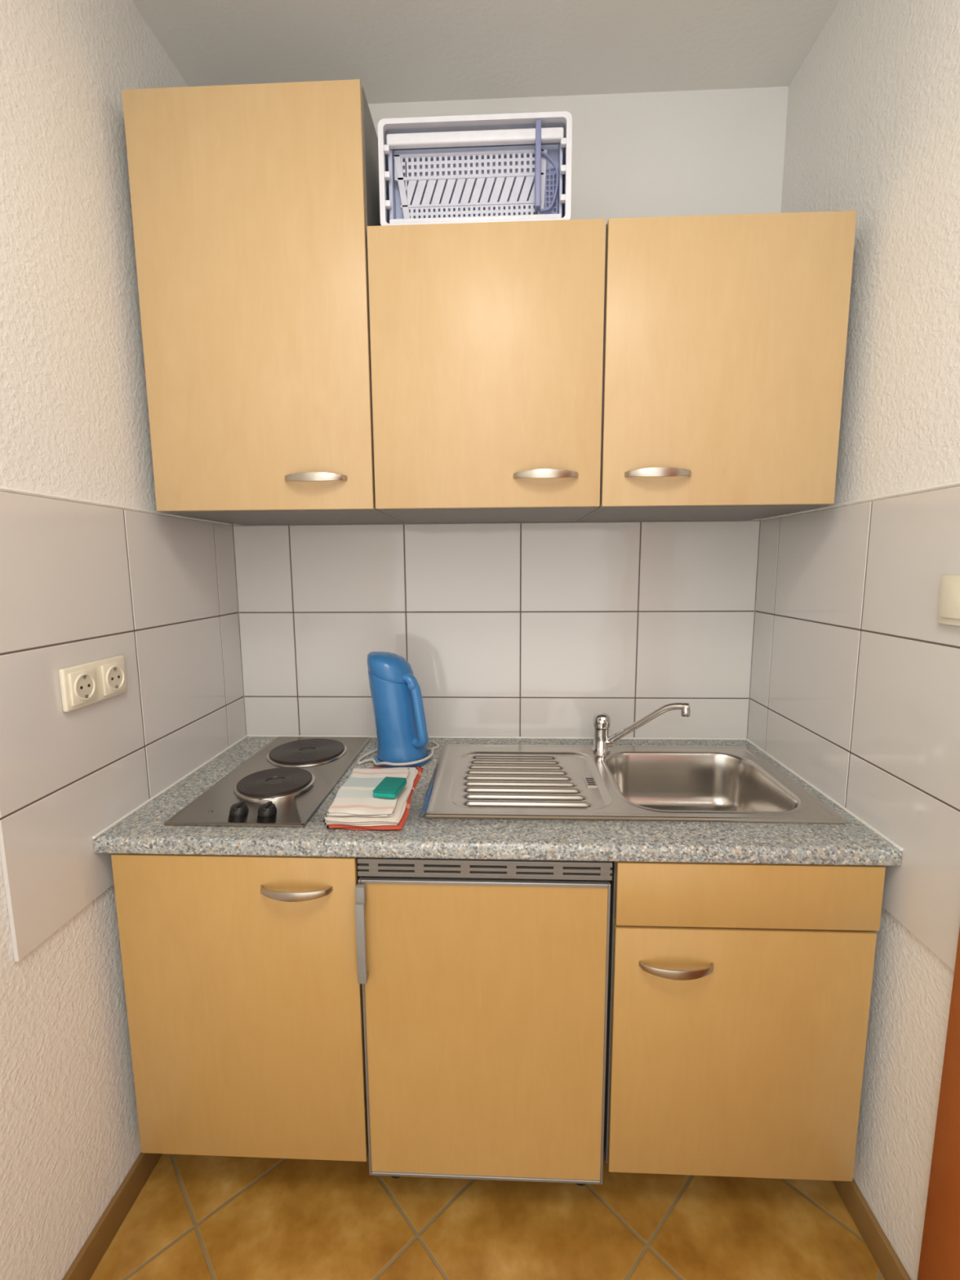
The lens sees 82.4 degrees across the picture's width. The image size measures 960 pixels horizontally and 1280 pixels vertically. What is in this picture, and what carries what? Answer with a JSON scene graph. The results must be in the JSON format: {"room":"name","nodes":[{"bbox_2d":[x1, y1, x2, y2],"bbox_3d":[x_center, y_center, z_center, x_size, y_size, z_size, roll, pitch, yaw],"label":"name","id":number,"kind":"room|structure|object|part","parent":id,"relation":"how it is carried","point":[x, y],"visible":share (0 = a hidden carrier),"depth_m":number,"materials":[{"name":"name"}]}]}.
{"room":"kitchen","nodes":[
{"label":"kitchen","id":0,"kind":"room"},
{"bbox_2d":[0,0,187,1279],"bbox_3d":[-0.873,0.006,0.494,0.142,2.632,2.600,0,8,2],"label":"wall","id":1,"kind":"structure","parent":0,"point":[74,419],"depth_m":1.04,"materials":[{"name":"paint"}]},
{"bbox_2d":[58,655,127,711],"bbox_3d":[-0.760,0.083,1.089,0.018,0.081,0.166,0,8,2],"label":"wall socket","id":2,"kind":"object","parent":1,"relation":"attached to","point":[86,684],"visible":1,"depth_m":1.07,"materials":[{"name":"beige plastic"}]},
{"bbox_2d":[62,1151,162,1279],"bbox_3d":[-0.790,1.282,0.612,0.012,0.070,2.498,0,8,2],"label":"baseboard","id":3,"kind":"structure","parent":1,"relation":"attached to","point":[85,1264],"depth_m":1.14,"materials":[{"name":"brown wood"}]},
{"bbox_2d":[0,491,246,961],"bbox_3d":[-0.780,0.148,0.921,0.008,0.781,1.585,0,8,2],"label":"backsplash","id":4,"kind":"structure","parent":1,"relation":"attached to","point":[80,584],"depth_m":1.09,"materials":[{"name":"white tile"}]},
{"bbox_2d":[121,79,405,524],"bbox_3d":[-0.480,-0.738,1.363,0.498,0.850,0.446,0,8,2],"label":"upper cabinet","id":5,"kind":"object","parent":1,"relation":"attached to","point":[253,206],"visible":0.98,"depth_m":1.17,"materials":[{"name":"brown wood"}]},
{"bbox_3d":[-0.364,-0.356,1.201,0.141,0.020,0.034,0,8,2],"label":"handle","id":6,"kind":"part","parent":5,"relation":"part of","materials":[{"name":"silver metal"}]},
{"bbox_2d":[0,480,959,525],"bbox_3d":[0.001,-0.242,0.828,1.579,0.009,1.599,0,8,2],"label":"trim","id":7,"kind":"structure","parent":1,"relation":"attached to","point":[5,489],"depth_m":1.10,"materials":[{"name":"white plastic"}]},
{"bbox_2d":[132,0,839,103],"bbox_3d":[-0.023,-1.329,0.279,1.860,0.060,2.600,0,8,2],"label":"ceiling","id":8,"kind":"structure","parent":0,"point":[398,51],"depth_m":1.32,"materials":[{"name":"paint"}]},
{"bbox_2d":[89,1153,884,1279],"bbox_3d":[-0.006,1.339,0.639,1.860,0.060,2.600,0,8,2],"label":"floor","id":9,"kind":"structure","parent":0,"point":[194,1217],"depth_m":1.16,"materials":[{"name":"tile"}]},
{"bbox_2d":[111,853,368,1161],"bbox_3d":[-0.478,0.793,1.433,0.494,0.817,0.659,0,8,2],"label":"base cabinet","id":10,"kind":"object","parent":9,"relation":"on","point":[243,993],"visible":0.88,"depth_m":1.13,"materials":[{"name":"brown wood"}]},
{"bbox_3d":[-0.364,0.494,1.072,0.145,0.020,0.034,0,8,2],"label":"handle","id":11,"kind":"part","parent":10,"relation":"part of","materials":[{"name":"silver metal"}]},
{"bbox_2d":[355,857,612,1186],"bbox_3d":[0.022,0.794,1.406,0.500,0.814,0.633,0,8,2],"label":"mini fridge","id":12,"kind":"object","parent":9,"relation":"on","point":[484,982],"visible":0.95,"depth_m":1.11,"materials":[{"name":"beige wood"}]},
{"bbox_3d":[-0.233,0.579,1.078,0.018,0.201,0.021,0,8,2],"label":"handle","id":13,"kind":"part","parent":12,"relation":"part of","materials":[{"name":"grey plastic"}]},
{"bbox_2d":[603,861,885,1181],"bbox_3d":[0.528,0.792,1.392,0.502,0.817,0.659,0,8,2],"label":"base cabinet","id":14,"kind":"object","parent":9,"relation":"on","point":[739,996],"visible":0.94,"depth_m":1.09,"materials":[{"name":"brown wood"}]},
{"bbox_2d":[93,736,902,866],"bbox_3d":[0.024,0.365,1.384,1.558,0.034,0.659,0,8,2],"label":"countertop","id":15,"kind":"structure","parent":14,"relation":"on","point":[144,831],"depth_m":1.09,"materials":[{"name":"stone"}]},
{"bbox_2d":[164,736,370,827],"bbox_3d":[-0.498,0.335,1.418,0.298,0.024,0.584,0,8,2],"label":"cooktop","id":16,"kind":"object","parent":15,"relation":"in","point":[284,784],"visible":1,"depth_m":1.31,"materials":[{"name":"silver metal"}]},
{"bbox_3d":[-0.521,0.364,1.186,0.039,0.019,0.039,0,8,2],"label":"knob","id":17,"kind":"part","parent":16,"relation":"part of","materials":[{"name":"black plastic"}]},
{"bbox_3d":[-0.459,0.364,1.183,0.039,0.019,0.039,0,8,2],"label":"knob","id":18,"kind":"part","parent":16,"relation":"part of","materials":[{"name":"black plastic"}]},
{"bbox_2d":[326,766,422,830],"bbox_3d":[-0.242,0.360,1.281,0.185,0.007,0.351,0,8,2],"label":"dish towel","id":19,"kind":"object","parent":15,"relation":"on","point":[399,826],"visible":0.12,"depth_m":1.12,"materials":[{"name":"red fabric"}]},
{"bbox_2d":[323,767,417,826],"bbox_3d":[-0.242,0.353,1.267,0.170,0.011,0.313,0,8,2],"label":"dish towel","id":20,"kind":"object","parent":19,"relation":"on","point":[402,799],"visible":0.21,"depth_m":1.13,"materials":[{"name":"white fabric"}]},
{"bbox_2d":[324,768,408,817],"bbox_3d":[-0.249,0.342,1.254,0.148,0.014,0.265,0,8,2],"label":"dish towel","id":21,"kind":"object","parent":20,"relation":"on","point":[355,797],"visible":0.85,"depth_m":1.20,"materials":[{"name":"white fabric"}]},
{"bbox_2d":[372,776,406,798],"bbox_3d":[-0.201,0.331,1.230,0.052,0.016,0.084,1,8,10],"label":"sponge","id":22,"kind":"object","parent":21,"relation":"on","point":[389,787],"visible":1,"depth_m":1.21,"materials":[{"name":"teal"}]},
{"bbox_2d":[357,651,439,767],"bbox_3d":[-0.229,0.178,1.524,0.210,0.301,0.238,0,8,2],"label":"kettle","id":23,"kind":"object","parent":15,"relation":"on","point":[402,738],"visible":0.99,"depth_m":1.44,"materials":[{"name":"blue plastic"}]},
{"bbox_3d":[-0.243,0.074,1.483,0.128,0.083,0.128,0,8,2],"label":"lid","id":24,"kind":"part","parent":23,"relation":"part of","materials":[{"name":"blue plastic"}]},
{"bbox_3d":[-0.228,0.316,1.542,0.210,0.024,0.238,0,8,2],"label":"power cord","id":25,"kind":"part","parent":23,"relation":"part of","materials":[{"name":"white plastic"}]},
{"bbox_3d":[-0.175,0.188,1.455,0.084,0.203,0.038,4,9,27],"label":"handle","id":26,"kind":"part","parent":23,"relation":"part of","materials":[{"name":"blue plastic"}]},
{"bbox_2d":[419,744,847,823],"bbox_3d":[0.328,0.419,1.396,0.897,0.159,0.484,0,8,2],"label":"sink","id":27,"kind":"object","parent":15,"relation":"in","point":[646,783],"visible":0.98,"depth_m":1.42,"materials":[{"name":"silver metal"}]},
{"bbox_2d":[591,702,690,754],"bbox_3d":[0.422,0.241,1.484,0.266,0.173,0.076,6,10,38],"label":"faucet","id":28,"kind":"object","parent":27,"relation":"on","point":[602,741],"visible":1,"depth_m":1.53,"materials":[{"name":"silver metal"}]},
{"bbox_3d":[0.345,0.229,1.542,0.049,0.044,0.078,0,8,2],"label":"lever","id":29,"kind":"part","parent":28,"relation":"part of","materials":[{"name":"silver metal"}]},
{"bbox_3d":[0.448,0.231,1.487,0.232,0.153,0.023,5,9,34],"label":"spout","id":30,"kind":"part","parent":28,"relation":"part of","materials":[{"name":"silver metal"}]},
{"bbox_3d":[0.384,0.638,1.061,0.145,0.020,0.034,0,8,2],"label":"handle","id":31,"kind":"part","parent":14,"relation":"part of","materials":[{"name":"silver metal"}]},
{"bbox_3d":[0.515,0.492,1.060,0.500,0.130,0.018,0,8,2],"label":"drawer","id":32,"kind":"part","parent":14,"relation":"part of","materials":[{"name":"brown wood"}]},
{"bbox_2d":[232,86,788,737],"bbox_3d":[0.037,-0.162,1.701,1.576,2.632,0.092,0,8,2],"label":"wall","id":33,"kind":"structure","parent":0,"point":[719,151],"depth_m":1.48,"materials":[{"name":"paint"}]},
{"bbox_2d":[366,218,605,523],"bbox_3d":[0.021,-0.604,1.360,0.498,0.578,0.446,0,8,2],"label":"upper cabinet","id":34,"kind":"object","parent":33,"relation":"attached to","point":[486,338],"visible":1,"depth_m":1.17,"materials":[{"name":"brown wood"}]},
{"bbox_2d":[377,111,572,226],"bbox_3d":[-0.005,-0.991,1.284,0.399,0.208,0.300,0,8,2],"label":"dish rack","id":35,"kind":"object","parent":34,"relation":"on","point":[501,167],"visible":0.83,"depth_m":1.16,"materials":[{"name":"white plastic"}]},
{"bbox_2d":[393,148,546,218],"bbox_3d":[-0.016,-0.981,1.285,0.325,0.136,0.240,0,8,2],"label":"basket","id":36,"kind":"object","parent":35,"relation":"on","point":[493,182],"depth_m":1.17,"materials":[{"name":"white plastic"}]},
{"bbox_2d":[387,142,563,219],"bbox_3d":[-0.005,-0.985,1.284,0.367,0.172,0.260,0,8,2],"label":"tray","id":37,"kind":"object","parent":35,"relation":"on","point":[499,180],"depth_m":1.17,"materials":[{"name":"white plastic"}]},
{"bbox_3d":[0.143,-0.356,1.180,0.142,0.020,0.034,0,8,2],"label":"handle","id":38,"kind":"part","parent":34,"relation":"part of","materials":[{"name":"silver metal"}]},
{"bbox_2d":[232,520,759,737],"bbox_3d":[0.036,0.047,1.678,1.560,0.793,0.008,0,8,2],"label":"backsplash","id":39,"kind":"structure","parent":33,"relation":"attached to","point":[538,629],"depth_m":1.66,"materials":[{"name":"white tile"}]},
{"bbox_2d":[92,734,902,851],"bbox_3d":[0.024,0.347,1.383,1.561,0.007,0.660,0,8,2],"label":"trim","id":40,"kind":"structure","parent":33,"relation":"attached to","point":[899,847],"depth_m":1.54,"materials":[{"name":"white plastic"}]},
{"bbox_2d":[576,210,857,521],"bbox_3d":[0.520,-0.604,1.339,0.498,0.578,0.446,0,8,2],"label":"upper cabinet","id":41,"kind":"object","parent":33,"relation":"attached to","point":[725,335],"visible":0.94,"depth_m":1.15,"materials":[{"name":"brown wood"}]},
{"bbox_3d":[0.384,-0.356,1.170,0.143,0.020,0.034,0,8,2],"label":"handle","id":42,"kind":"part","parent":41,"relation":"part of","materials":[{"name":"silver metal"}]},
{"bbox_2d":[781,0,959,1279],"bbox_3d":[0.844,0.005,0.423,0.142,2.632,2.600,0,8,2],"label":"wall","id":43,"kind":"structure","parent":0,"point":[873,122],"depth_m":1.06,"materials":[{"name":"paint"}]},
{"bbox_2d":[746,485,959,970],"bbox_3d":[0.795,0.129,1.048,0.008,0.796,1.200,0,8,2],"label":"backsplash","id":44,"kind":"structure","parent":43,"relation":"attached to","point":[855,686],"depth_m":1.09,"materials":[{"name":"white tile"}]},
{"bbox_2d":[831,1178,911,1279],"bbox_3d":[0.808,1.167,1.394,0.012,0.070,0.788,0,8,2],"label":"baseboard","id":45,"kind":"structure","parent":43,"relation":"attached to","point":[889,1264],"depth_m":1.11,"materials":[{"name":"brown wood"}]},
{"bbox_2d":[917,927,959,1279],"bbox_3d":[0.764,0.312,0.401,0.016,2.030,0.927,0,8,2],"label":"door","id":46,"kind":"structure","parent":43,"relation":"in","point":[940,1255],"depth_m":0.91,"materials":[{"name":"brown wood"}]},
{"bbox_2d":[937,574,959,626],"bbox_3d":[0.776,-0.063,0.887,0.015,0.082,0.082,0,8,2],"label":"light switch","id":47,"kind":"object","parent":43,"relation":"attached to","point":[948,611],"visible":1,"depth_m":0.90,"materials":[{"name":"beige plastic"}]}
]}

